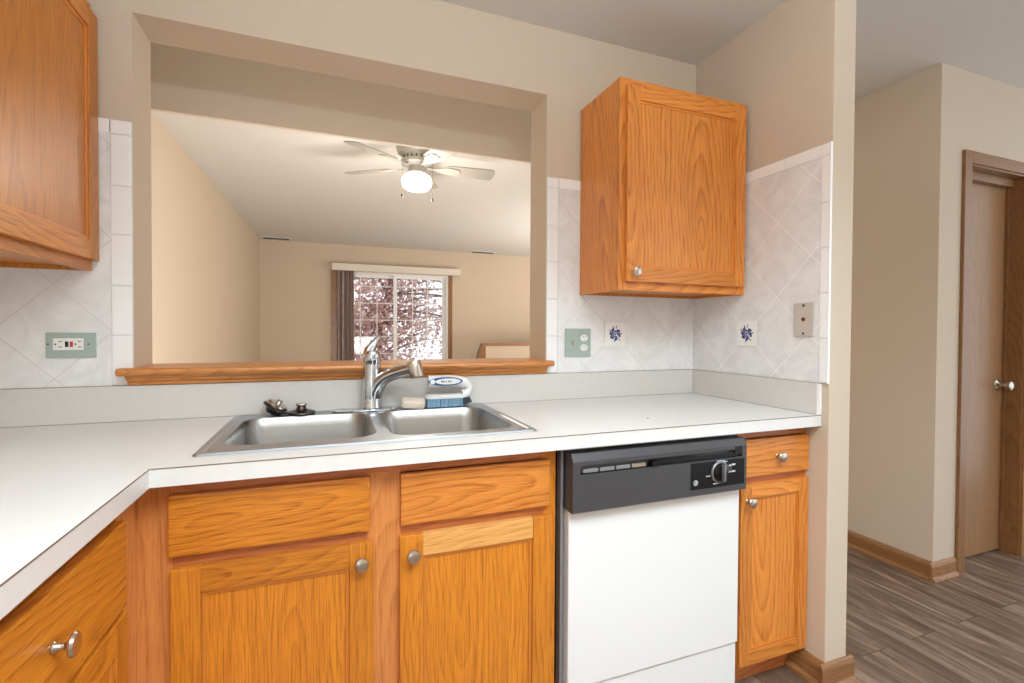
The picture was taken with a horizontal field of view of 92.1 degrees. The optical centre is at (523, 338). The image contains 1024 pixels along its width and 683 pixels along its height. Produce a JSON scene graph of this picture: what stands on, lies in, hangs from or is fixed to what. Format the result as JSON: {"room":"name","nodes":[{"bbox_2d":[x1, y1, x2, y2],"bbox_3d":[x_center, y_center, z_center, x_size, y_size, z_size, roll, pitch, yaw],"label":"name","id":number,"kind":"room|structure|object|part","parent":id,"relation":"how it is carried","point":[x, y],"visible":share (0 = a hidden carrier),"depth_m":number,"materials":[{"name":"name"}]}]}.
{"room":"kitchen","nodes":[
{"label":"kitchen","id":0,"kind":"room"},
{"bbox_2d":[151,111,259,363],"bbox_3d":[-2.682,-0.086,4.151,0.185,2.422,5.702,0,1,-22],"label":"wall","id":1,"kind":"structure","parent":0,"point":[206,257],"depth_m":3.64,"materials":[{"name":"beige paint"}]},
{"bbox_2d":[151,43,530,163],"bbox_3d":[-0.612,-1.114,2.542,2.595,0.289,0.160,0,1,-22],"label":"soffit","id":2,"kind":"object","parent":1,"relation":"attached to","point":[187,82],"depth_m":2.33,"materials":[{"name":"beige paint"}]},
{"bbox_2d":[18,0,695,649],"bbox_3d":[-0.444,-0.036,1.879,2.770,2.422,0.168,0,1,-22],"label":"wall","id":3,"kind":"structure","parent":0,"point":[437,47],"depth_m":1.77,"materials":[{"name":"beige paint"}]},
{"bbox_2d":[0,117,133,388],"bbox_3d":[-1.384,-0.254,1.409,0.435,0.792,0.008,0,1,-22],"label":"tile backsplash","id":4,"kind":"structure","parent":3,"relation":"attached to","point":[34,303],"depth_m":1.45,"materials":[{"name":"tile"}]},
{"bbox_2d":[46,333,96,357],"bbox_3d":[-1.315,0.020,1.433,0.115,0.072,0.010,0,1,-22],"label":"wall outlet","id":5,"kind":"object","parent":3,"relation":"attached to","point":[58,345],"visible":1,"depth_m":1.43,"materials":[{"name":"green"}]},
{"bbox_2d":[53,338,83,349],"bbox_3d":[-1.320,0.017,1.429,0.070,0.034,0.002,0,1,-22],"label":"receptacle","id":6,"kind":"object","parent":5,"relation":"attached to","point":[58,343],"depth_m":1.43,"materials":[{"name":"white plastic"}]},
{"bbox_2d":[115,358,554,384],"bbox_3d":[-0.580,0.113,1.807,1.409,0.052,0.248,0,1,-22],"label":"window sill","id":7,"kind":"structure","parent":3,"relation":"attached to","point":[158,373],"depth_m":1.65,"materials":[{"name":"brown wood"}]},
{"bbox_3d":[-0.547,0.126,1.722,1.371,0.030,0.038,0,1,-22],"label":"moulding","id":8,"kind":"part","parent":7,"relation":"part of","materials":[{"name":"brown wood"}]},
{"bbox_2d":[0,369,691,427],"bbox_3d":[-0.410,0.196,1.800,2.534,0.108,0.012,0,1,-22],"label":"backsplash","id":9,"kind":"structure","parent":3,"relation":"attached to","point":[76,405],"depth_m":1.62,"materials":[{"name":"laminate"}]},
{"bbox_2d":[565,329,590,356],"bbox_3d":[0.225,0.019,2.036,0.118,0.116,0.019,0,1,-22],"label":"switch plate","id":10,"kind":"object","parent":3,"relation":"attached to","point":[577,341],"visible":1,"depth_m":2.04,"materials":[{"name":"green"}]},
{"bbox_2d":[580,344,587,350],"bbox_3d":[0.249,0.038,2.048,0.033,0.028,0.002,0,1,-22],"label":"socket","id":11,"kind":"object","parent":10,"relation":"attached to","point":[583,347],"depth_m":2.05,"materials":[{"name":"white plastic"}]},
{"bbox_2d":[581,335,587,340],"bbox_3d":[0.250,-0.002,2.048,0.033,0.028,0.002,0,1,-22],"label":"socket","id":12,"kind":"object","parent":10,"relation":"attached to","point":[583,337],"depth_m":2.05,"materials":[{"name":"white plastic"}]},
{"bbox_2d":[605,322,624,345],"bbox_3d":[0.389,-0.018,2.107,0.102,0.102,0.003,0,1,-22],"label":"tile","id":13,"kind":"object","parent":3,"relation":"attached to","point":[614,331],"depth_m":2.11,"materials":[{"name":"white ceramic"}]},
{"bbox_2d":[545,177,692,372],"bbox_3d":[0.436,-0.255,2.127,0.743,0.792,0.008,0,1,-22],"label":"tile backsplash","id":14,"kind":"structure","parent":3,"relation":"attached to","point":[658,331],"depth_m":2.07,"materials":[{"name":"tile"}]},
{"bbox_2d":[580,76,746,298],"bbox_3d":[0.568,-0.555,1.983,0.589,0.758,0.344,0,1,-22],"label":"upper cabinet","id":15,"kind":"object","parent":3,"relation":"attached to","point":[663,180],"visible":1,"depth_m":1.86,"materials":[{"name":"brown wood"}]},
{"bbox_3d":[0.290,-0.556,1.910,0.014,0.758,0.276,0,1,-22],"label":"panel","id":16,"kind":"part","parent":15,"relation":"part of","materials":[{"name":"brown wood"}]},
{"bbox_3d":[0.400,-0.238,1.754,0.034,0.034,0.031,0,1,-22],"label":"knob","id":17,"kind":"part","parent":15,"relation":"part of","materials":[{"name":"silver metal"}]},
{"bbox_3d":[0.507,-0.558,2.141,0.558,0.756,0.006,0,1,-22],"label":"panel","id":18,"kind":"part","parent":15,"relation":"part of","materials":[{"name":"brown wood"}]},
{"bbox_3d":[0.554,-0.196,2.021,0.558,0.014,0.275,0,1,-22],"label":"panel","id":19,"kind":"part","parent":15,"relation":"part of","materials":[{"name":"brown wood"}]},
{"bbox_3d":[0.608,-0.197,1.884,0.497,0.045,0.018,0,1,-22],"label":"rail","id":20,"kind":"part","parent":15,"relation":"part of","materials":[{"name":"brown wood"}]},
{"bbox_3d":[0.613,-0.910,1.872,0.497,0.045,0.018,0,1,-22],"label":"rail","id":21,"kind":"part","parent":15,"relation":"part of","materials":[{"name":"brown wood"}]},
{"bbox_3d":[0.618,-0.554,1.863,0.455,0.608,0.008,0,1,-22],"label":"door","id":22,"kind":"part","parent":15,"relation":"part of","materials":[{"name":"brown wood"}]},
{"bbox_3d":[0.617,-0.229,1.866,0.447,0.050,0.019,0,1,-22],"label":"rail","id":23,"kind":"part","parent":15,"relation":"part of","materials":[{"name":"brown wood"}]},
{"bbox_3d":[0.621,-0.879,1.856,0.447,0.050,0.019,0,1,-22],"label":"rail","id":24,"kind":"part","parent":15,"relation":"part of","materials":[{"name":"brown wood"}]},
{"bbox_3d":[0.823,-0.556,2.120,0.014,0.758,0.276,0,1,-22],"label":"panel","id":25,"kind":"part","parent":15,"relation":"part of","materials":[{"name":"brown wood"}]},
{"bbox_2d":[260,239,529,361],"bbox_3d":[-0.819,-0.134,7.876,6.015,2.422,0.140,0,1,-22],"label":"wall","id":26,"kind":"structure","parent":0,"point":[491,294],"depth_m":7.14,"materials":[{"name":"beige paint"}]},
{"bbox_2d":[331,269,451,360],"bbox_3d":[-1.959,0.047,7.414,1.755,2.060,0.148,0,1,-22],"label":"window","id":27,"kind":"structure","parent":26,"relation":"in","point":[446,288],"depth_m":7.42,"materials":[{"name":"white plastic"}]},
{"bbox_3d":[-2.715,0.049,7.045,0.078,2.060,0.018,0,1,-22],"label":"casing","id":28,"kind":"part","parent":27,"relation":"part of","materials":[{"name":"brown wood"}]},
{"bbox_3d":[-2.309,0.042,7.331,0.823,1.970,0.035,0,1,-22],"label":"sash","id":29,"kind":"part","parent":27,"relation":"part of","materials":[{"name":"glass"}]},
{"bbox_2d":[332,263,460,360],"bbox_3d":[-1.863,-0.007,7.328,1.850,2.113,0.114,0,1,-22],"label":"vertical blind","id":30,"kind":"object","parent":27,"relation":"attached to","point":[348,269],"visible":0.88,"depth_m":7.06,"materials":[{"name":"beige plastic"}]},
{"bbox_3d":[-1.599,0.042,7.568,0.789,1.970,0.035,0,1,-22],"label":"sash","id":31,"kind":"part","parent":27,"relation":"part of","materials":[{"name":"glass"}]},
{"bbox_3d":[-1.147,0.048,7.664,0.060,2.060,0.018,0,1,-22],"label":"casing","id":32,"kind":"part","parent":27,"relation":"part of","materials":[{"name":"brown wood"}]},
{"bbox_2d":[153,0,786,256],"bbox_3d":[0.602,-1.319,3.614,6.500,0.100,9.070,0,1,-22],"label":"ceiling","id":33,"kind":"structure","parent":0,"point":[282,183],"depth_m":3.80,"materials":[{"name":"white paint"}]},
{"bbox_2d":[261,236,290,239],"bbox_3d":[-3.313,-1.335,6.601,0.350,0.009,0.120,0,1,-22],"label":"ceiling vent","id":34,"kind":"object","parent":33,"relation":"in","point":[275,238],"visible":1,"depth_m":6.58,"materials":[{"name":"white plastic"}]},
{"bbox_2d":[344,141,494,201],"bbox_3d":[-0.659,-1.076,3.186,0.965,0.386,1.001,0,1,-22],"label":"ceiling fan","id":35,"kind":"object","parent":33,"relation":"hanging from","point":[416,179],"visible":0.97,"depth_m":3.12,"materials":[{"name":"silver metal"}]},
{"bbox_3d":[-1.034,-1.108,3.279,0.316,0.035,0.130,1,1,16],"label":"blade","id":36,"kind":"part","parent":35,"relation":"part of","materials":[{"name":"beige wood"}]},
{"bbox_3d":[-0.894,-1.101,2.882,0.130,0.035,0.316,1,1,34],"label":"blade","id":37,"kind":"part","parent":35,"relation":"part of","materials":[{"name":"beige wood"}]},
{"bbox_3d":[-0.692,-1.001,3.179,0.194,0.113,0.194,0,1,-22],"label":"glass globe","id":38,"kind":"part","parent":35,"relation":"part of","materials":[{"name":"white glass"}]},
{"bbox_3d":[-0.593,-1.014,3.196,0.002,0.210,0.002,0,1,-22],"label":"pull chain","id":39,"kind":"part","parent":35,"relation":"part of","materials":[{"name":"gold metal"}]},
{"bbox_3d":[-0.701,-1.110,3.535,0.130,0.035,0.316,0,1,-2],"label":"blade","id":40,"kind":"part","parent":35,"relation":"part of","materials":[{"name":"beige"}]},
{"bbox_3d":[-0.473,-1.099,2.893,0.130,0.035,0.316,0,1,-38],"label":"blade","id":41,"kind":"part","parent":35,"relation":"part of","materials":[{"name":"beige"}]},
{"bbox_3d":[-0.353,-1.104,3.293,0.318,0.036,0.130,0,1,-22],"label":"blade","id":42,"kind":"part","parent":35,"relation":"part of","materials":[{"name":"beige wood"}]},
{"bbox_2d":[471,251,495,253],"bbox_3d":[-0.636,-1.337,7.678,0.380,0.009,0.120,0,1,-22],"label":"ceiling vent","id":43,"kind":"object","parent":33,"relation":"in","point":[471,251],"visible":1,"depth_m":7.66,"materials":[{"name":"white plastic"}]},
{"bbox_2d":[486,346,529,357],"bbox_3d":[0.854,0.598,7.635,3.060,0.985,0.100,0,1,-22],"label":"wall","id":44,"kind":"structure","parent":0,"point":[491,351],"depth_m":7.15,"materials":[{"name":"beige paint"}]},
{"bbox_2d":[476,343,529,357],"bbox_3d":[0.775,0.571,7.604,3.230,1.000,0.130,0,1,-22],"label":"trim","id":45,"kind":"structure","parent":44,"relation":"attached to","point":[481,353],"depth_m":7.05,"materials":[{"name":"brown wood"}]},
{"bbox_2d":[696,0,855,661],"bbox_3d":[0.950,-0.071,1.979,0.103,2.505,0.668,0,1,-22],"label":"wall","id":46,"kind":"structure","parent":0,"point":[792,70],"depth_m":1.69,"materials":[{"name":"beige paint"}]},
{"bbox_2d":[737,321,756,346],"bbox_3d":[0.888,-0.019,1.968,0.003,0.102,0.102,0,1,-22],"label":"tile","id":47,"kind":"object","parent":46,"relation":"attached to","point":[746,330],"depth_m":1.96,"materials":[{"name":"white ceramic"}]},
{"bbox_2d":[692,369,816,414],"bbox_3d":[0.888,0.201,1.978,0.012,0.108,0.632,0,1,-22],"label":"backsplash","id":48,"kind":"structure","parent":46,"relation":"attached to","point":[780,393],"depth_m":1.91,"materials":[{"name":"laminate"}]},
{"bbox_2d":[693,141,832,383],"bbox_3d":[0.900,-0.257,1.952,0.010,0.809,0.661,0,1,-22],"label":"tile backsplash","id":49,"kind":"structure","parent":46,"relation":"attached to","point":[788,201],"depth_m":1.82,"materials":[{"name":"tile"}]},
{"bbox_2d":[784,648,824,682],"bbox_3d":[0.979,1.141,1.732,0.026,0.090,0.146,0,1,-22],"label":"baseboard","id":50,"kind":"structure","parent":46,"relation":"attached to","point":[801,662],"depth_m":1.72,"materials":[{"name":"brown wood"}]},
{"bbox_2d":[794,302,814,335],"bbox_3d":[0.980,-0.066,1.728,0.011,0.118,0.076,0,1,-22],"label":"plate","id":51,"kind":"object","parent":46,"relation":"attached to","point":[804,313],"visible":1,"depth_m":1.72,"materials":[{"name":"beige"}]},
{"bbox_2d":[819,654,857,682],"bbox_3d":[1.070,1.143,1.676,0.155,0.090,0.026,0,1,-22],"label":"baseboard","id":52,"kind":"structure","parent":46,"relation":"attached to","point":[839,670],"depth_m":1.68,"materials":[{"name":"brown wood"}]},
{"bbox_2d":[735,547,1023,682],"bbox_3d":[1.691,1.249,1.204,6.245,0.100,4.500,0,1,-22],"label":"floor","id":53,"kind":"structure","parent":0,"point":[902,626],"depth_m":2.04,"materials":[{"name":"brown wood"}]},
{"bbox_2d":[0,500,136,682],"bbox_3d":[-0.856,0.753,0.393,0.652,0.886,1.158,0,1,-22],"label":"base cabinet","id":54,"kind":"object","parent":53,"relation":"on","point":[78,625],"visible":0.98,"depth_m":0.77,"materials":[{"name":"brown wood"}]},
{"bbox_3d":[-0.687,0.329,0.692,0.020,0.046,0.505,0,1,-22],"label":"rail","id":55,"kind":"part","parent":54,"relation":"part of","materials":[{"name":"brown wood"}]},
{"bbox_3d":[-0.638,0.428,0.687,0.031,0.034,0.034,0,1,-22],"label":"knob","id":56,"kind":"part","parent":54,"relation":"part of","materials":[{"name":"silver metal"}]},
{"bbox_3d":[-0.668,0.547,0.696,0.019,0.056,0.400,0,1,-22],"label":"rail","id":57,"kind":"part","parent":54,"relation":"part of","materials":[{"name":"brown wood"}]},
{"bbox_3d":[-0.672,0.800,0.700,0.008,0.458,0.408,0,1,-22],"label":"door","id":58,"kind":"part","parent":54,"relation":"part of","materials":[{"name":"brown wood"}]},
{"bbox_2d":[0,369,821,619],"bbox_3d":[-0.086,0.230,0.994,2.545,0.146,1.749,0,1,-22],"label":"countertop","id":59,"kind":"structure","parent":54,"relation":"on","point":[73,459],"depth_m":1.40,"materials":[{"name":"white laminate"}]},
{"bbox_2d":[192,403,536,487],"bbox_3d":[-0.444,0.339,1.481,0.825,0.180,0.542,0,1,-22],"label":"sink","id":60,"kind":"object","parent":59,"relation":"in","point":[249,433],"visible":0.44,"depth_m":1.57,"materials":[{"name":"silver metal"}]},
{"bbox_2d":[263,399,287,415],"bbox_3d":[-0.798,0.222,1.586,0.072,0.057,0.082,0,1,-22],"label":"strainer","id":61,"kind":"object","parent":60,"relation":"on","point":[276,408],"visible":1,"depth_m":1.56,"materials":[{"name":"metal"}]},
{"bbox_2d":[266,406,280,415],"bbox_3d":[-0.802,0.232,1.585,0.049,0.037,0.054,0,1,-22],"label":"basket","id":62,"kind":"object","parent":61,"relation":"on","point":[273,410],"depth_m":1.56,"materials":[{"name":"black metal"}]},
{"bbox_3d":[-0.623,0.341,1.411,0.366,0.177,0.401,0,1,-22],"label":"bowl","id":63,"kind":"part","parent":60,"relation":"part of","materials":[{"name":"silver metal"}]},
{"bbox_2d":[287,403,315,415],"bbox_3d":[-0.728,0.228,1.614,0.088,0.034,0.088,0,1,-22],"label":"strainer","id":64,"kind":"object","parent":60,"relation":"on","point":[301,409],"visible":1,"depth_m":1.60,"materials":[{"name":"metal"}]},
{"bbox_3d":[-0.728,0.215,1.614,0.036,0.008,0.036,0,1,-22],"label":"knob","id":65,"kind":"part","parent":64,"relation":"part of","materials":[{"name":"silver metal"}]},
{"bbox_3d":[-0.728,0.227,1.614,0.040,0.016,0.040,0,1,-22],"label":"stem","id":66,"kind":"part","parent":64,"relation":"part of","materials":[{"name":"metal"}]},
{"bbox_2d":[332,335,423,412],"bbox_3d":[-0.489,0.117,1.685,0.310,0.258,0.117,0,1,1],"label":"kitchen faucet","id":67,"kind":"object","parent":60,"relation":"on","point":[375,381],"visible":1,"depth_m":1.67,"materials":[{"name":"silver metal"}]},
{"bbox_3d":[-0.543,0.243,1.688,0.215,0.005,0.056,0,1,-22],"label":"deck plate","id":68,"kind":"part","parent":67,"relation":"part of","materials":[{"name":"silver metal"}]},
{"bbox_3d":[-0.521,0.026,1.694,0.063,0.076,0.038,0,1,-22],"label":"lever handle","id":69,"kind":"part","parent":67,"relation":"part of","materials":[{"name":"silver metal"}]},
{"bbox_3d":[-0.455,0.143,1.679,0.176,0.127,0.054,1,1,14],"label":"spout","id":70,"kind":"part","parent":67,"relation":"part of","materials":[{"name":"silver metal"}]},
{"bbox_2d":[401,397,424,408],"bbox_3d":[-0.391,0.227,1.740,0.084,0.038,0.050,0,1,-13],"label":"soap bar","id":71,"kind":"object","parent":60,"relation":"on","point":[406,402],"visible":1,"depth_m":1.72,"materials":[{"name":"beige"}]},
{"bbox_3d":[-0.257,0.341,1.546,0.357,0.177,0.419,0,1,-22],"label":"bowl","id":72,"kind":"part","parent":60,"relation":"part of","materials":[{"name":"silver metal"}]},
{"bbox_2d":[425,375,472,407],"bbox_3d":[-0.273,0.189,1.799,0.176,0.112,0.049,0,1,-22],"label":"scrub brush","id":73,"kind":"object","parent":60,"relation":"on","point":[441,399],"visible":1,"depth_m":1.78,"materials":[{"name":"white plastic"}]},
{"bbox_3d":[-0.284,0.155,1.782,0.124,0.031,0.020,0,1,-22],"label":"label plate","id":74,"kind":"part","parent":73,"relation":"part of","materials":[{"name":"blue"}]},
{"bbox_3d":[-0.269,0.179,1.803,0.166,0.091,0.043,0,1,-22],"label":"handle","id":75,"kind":"part","parent":73,"relation":"part of","materials":[{"name":"white plastic"}]},
{"bbox_2d":[136,451,555,682],"bbox_3d":[-0.458,0.738,1.448,0.968,0.886,0.611,0,1,-22],"label":"base cabinet","id":76,"kind":"object","parent":53,"relation":"on","point":[385,574],"visible":0.98,"depth_m":1.17,"materials":[{"name":"brown wood"}]},
{"bbox_3d":[-0.569,0.476,1.134,0.396,0.050,0.020,0,1,-22],"label":"rail","id":77,"kind":"part","parent":76,"relation":"part of","materials":[{"name":"brown wood"}]},
{"bbox_3d":[-0.556,0.517,1.119,0.300,0.056,0.019,0,1,-22],"label":"rail","id":78,"kind":"part","parent":76,"relation":"part of","materials":[{"name":"brown wood"}]},
{"bbox_3d":[-0.558,0.782,1.126,0.308,0.482,0.008,0,1,-22],"label":"door","id":79,"kind":"part","parent":76,"relation":"part of","materials":[{"name":"brown wood"}]},
{"bbox_3d":[-0.352,0.316,1.217,0.861,0.032,0.020,0,1,-22],"label":"rail","id":80,"kind":"part","parent":76,"relation":"part of","materials":[{"name":"brown wood"}]},
{"bbox_3d":[-0.383,0.531,1.161,0.034,0.034,0.031,0,1,-22],"label":"knob","id":81,"kind":"part","parent":76,"relation":"part of","materials":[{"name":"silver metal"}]},
{"bbox_3d":[-0.271,0.531,1.206,0.034,0.034,0.031,0,1,-22],"label":"knob","id":82,"kind":"part","parent":76,"relation":"part of","materials":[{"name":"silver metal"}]},
{"bbox_3d":[-0.132,0.476,1.307,0.385,0.050,0.020,0,1,-22],"label":"rail","id":83,"kind":"part","parent":76,"relation":"part of","materials":[{"name":"brown wood"}]},
{"bbox_3d":[-0.120,0.780,1.299,0.305,0.484,0.008,0,1,-22],"label":"door","id":84,"kind":"part","parent":76,"relation":"part of","materials":[{"name":"brown wood"}]},
{"bbox_3d":[-0.117,0.514,1.292,0.297,0.056,0.019,0,1,-22],"label":"rail","id":85,"kind":"part","parent":76,"relation":"part of","materials":[{"name":"brown wood"}]},
{"bbox_2d":[554,434,746,682],"bbox_3d":[0.303,0.739,1.720,0.628,0.884,0.642,0,1,-22],"label":"dishwasher","id":86,"kind":"object","parent":53,"relation":"on","point":[646,533],"visible":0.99,"depth_m":1.45,"materials":[{"name":"white metal"}]},
{"bbox_2d":[554,451,556,682],"bbox_3d":[0.290,0.702,1.770,0.615,0.778,0.540,0,1,-22],"label":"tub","id":87,"kind":"object","parent":86,"relation":"in","point":[555,613],"depth_m":1.43,"materials":[{"name":"black"}]},
{"bbox_3d":[0.403,0.395,1.477,0.612,0.161,0.075,0,1,-22],"label":"control panel","id":88,"kind":"part","parent":86,"relation":"part of","materials":[{"name":"grey plastic"}]},
{"bbox_3d":[0.395,1.054,1.506,0.611,0.135,0.037,0,1,-22],"label":"panel","id":89,"kind":"part","parent":86,"relation":"part of","materials":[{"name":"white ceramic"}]},
{"bbox_2d":[735,428,808,680],"bbox_3d":[0.747,0.738,1.923,0.312,0.886,0.611,0,1,-22],"label":"base cabinet","id":90,"kind":"object","parent":53,"relation":"on","point":[773,505],"visible":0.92,"depth_m":1.67,"materials":[{"name":"brown wood"}]},
{"bbox_3d":[0.739,0.535,1.604,0.034,0.034,0.031,0,1,-22],"label":"knob","id":91,"kind":"part","parent":90,"relation":"part of","materials":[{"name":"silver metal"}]},
{"bbox_3d":[0.845,0.315,1.689,0.262,0.032,0.020,0,1,-22],"label":"rail","id":92,"kind":"part","parent":90,"relation":"part of","materials":[{"name":"brown wood"}]},
{"bbox_3d":[0.844,0.473,1.692,0.262,0.045,0.020,0,1,-22],"label":"rail","id":93,"kind":"part","parent":90,"relation":"part of","materials":[{"name":"brown wood"}]},
{"bbox_3d":[0.846,0.783,1.680,0.224,0.520,0.008,0,1,-22],"label":"door","id":94,"kind":"part","parent":90,"relation":"part of","materials":[{"name":"brown wood"}]},
{"bbox_3d":[0.845,1.062,1.682,0.216,0.045,0.019,0,1,-22],"label":"rail","id":95,"kind":"part","parent":90,"relation":"part of","materials":[{"name":"brown wood"}]},
{"bbox_3d":[0.848,0.505,1.673,0.216,0.045,0.019,0,1,-22],"label":"rail","id":96,"kind":"part","parent":90,"relation":"part of","materials":[{"name":"brown wood"}]},
{"bbox_3d":[0.856,0.396,1.674,0.288,0.124,0.019,0,1,-22],"label":"drawer","id":97,"kind":"part","parent":90,"relation":"part of","materials":[{"name":"brown wood"}]},
{"bbox_3d":[0.860,0.396,1.649,0.034,0.034,0.031,0,1,-22],"label":"knob","id":98,"kind":"part","parent":90,"relation":"part of","materials":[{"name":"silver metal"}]},
{"bbox_2d":[848,75,914,551],"bbox_3d":[1.568,-0.094,3.646,0.120,2.505,2.420,0,1,-22],"label":"wall","id":99,"kind":"structure","parent":0,"point":[883,118],"depth_m":2.63,"materials":[{"name":"beige paint"}]},
{"bbox_2d":[847,530,930,580],"bbox_3d":[1.515,1.115,3.583,0.026,0.090,2.540,0,1,-22],"label":"baseboard","id":100,"kind":"structure","parent":99,"relation":"attached to","point":[915,565],"depth_m":2.58,"materials":[{"name":"brown wood"}]},
{"bbox_2d":[855,0,1023,99],"bbox_3d":[2.921,-1.360,1.856,3.475,0.100,4.100,0,1,-22],"label":"ceiling","id":101,"kind":"structure","parent":0,"point":[897,40],"depth_m":2.18,"materials":[{"name":"white paint"}]},
{"bbox_2d":[906,63,1023,561],"bbox_3d":[3.094,-0.072,2.884,2.400,2.505,0.120,0,1,-22],"label":"wall","id":102,"kind":"structure","parent":0,"point":[956,110],"depth_m":2.44,"materials":[{"name":"beige paint"}]},
{"bbox_2d":[929,556,959,583],"bbox_3d":[2.065,1.137,2.421,0.196,0.090,0.026,0,1,-22],"label":"baseboard","id":103,"kind":"structure","parent":102,"relation":"attached to","point":[942,570],"depth_m":2.42,"materials":[{"name":"brown wood"}]},
{"bbox_2d":[954,149,1023,574],"bbox_3d":[2.432,0.124,2.620,0.629,2.112,0.141,0,1,-22],"label":"door","id":104,"kind":"structure","parent":102,"relation":"in","point":[989,508],"depth_m":2.66,"materials":[{"name":"brown wood"}]},
{"bbox_3d":[2.190,0.126,2.457,0.058,2.112,0.016,0,1,-22],"label":"casing","id":105,"kind":"part","parent":104,"relation":"part of","materials":[{"name":"brown wood"}]},
{"bbox_3d":[2.437,-0.841,2.607,0.465,0.044,0.033,0,1,-22],"label":"head casing","id":106,"kind":"part","parent":104,"relation":"part of","materials":[{"name":"brown wood"}]},
{"bbox_3d":[2.462,-0.901,2.545,0.513,0.058,0.016,0,1,-22],"label":"head casing","id":107,"kind":"part","parent":104,"relation":"part of","materials":[{"name":"brown wood"}]},
{"bbox_3d":[2.430,0.150,2.626,0.525,2.060,0.130,0,1,-22],"label":"frame","id":108,"kind":"part","parent":104,"relation":"part of","materials":[{"name":"brown wood"}]},
{"bbox_3d":[2.611,0.256,2.677,0.062,0.062,0.071,0,1,-22],"label":"knob","id":109,"kind":"part","parent":104,"relation":"part of","materials":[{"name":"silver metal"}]},
{"bbox_3d":[2.721,0.126,2.667,0.058,2.112,0.016,0,1,-22],"label":"casing","id":110,"kind":"part","parent":104,"relation":"part of","materials":[{"name":"brown wood"}]},
{"label":"outside","id":111,"kind":"structure","parent":0,"visible":0},
{"bbox_3d":[-4.920,4.119,19.383,30.000,0.500,24.130,0,1,-22],"label":"ground","id":112,"kind":"structure","parent":111,"visible":0},
{"bbox_2d":[354,277,441,359],"bbox_3d":[-3.199,0.217,11.047,6.194,7.700,4.384,0,1,-9],"label":"maple tree","id":113,"kind":"object","parent":112,"relation":"on","point":[374,326],"visible":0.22,"depth_m":10.74,"materials":[{"name":"brown plant"}]},
{"bbox_3d":[-1.059,-0.007,-0.173,0.120,2.422,3.200,0,1,-22],"label":"wall","id":114,"kind":"structure","parent":0,"visible":0},
{"bbox_2d":[0,0,98,270],"bbox_3d":[-1.290,-0.580,1.107,0.386,0.775,0.610,0,1,-22],"label":"upper cabinet","id":115,"kind":"object","parent":114,"relation":"attached to","point":[49,171],"visible":1,"depth_m":1.22,"materials":[{"name":"brown wood"}]},
{"bbox_3d":[-1.324,-0.212,1.100,0.317,0.014,0.581,0,1,-22],"label":"panel","id":116,"kind":"part","parent":115,"relation":"part of","materials":[{"name":"brown wood"}]},
{"bbox_3d":[-1.431,-0.585,1.371,0.317,0.775,0.014,0,1,-22],"label":"panel","id":117,"kind":"part","parent":115,"relation":"part of","materials":[{"name":"brown wood"}]},
{"bbox_3d":[-1.168,-0.215,1.164,0.019,0.045,0.525,0,1,-22],"label":"rail","id":118,"kind":"part","parent":115,"relation":"part of","materials":[{"name":"brown wood"}]},
{"bbox_3d":[-1.152,-0.249,1.176,0.019,0.055,0.480,0,1,-22],"label":"rail","id":119,"kind":"part","parent":115,"relation":"part of","materials":[{"name":"brown wood"}]},
{"bbox_3d":[-1.148,-0.904,1.165,0.019,0.055,0.480,0,1,-22],"label":"rail","id":120,"kind":"part","parent":115,"relation":"part of","materials":[{"name":"brown wood"}]}
]}

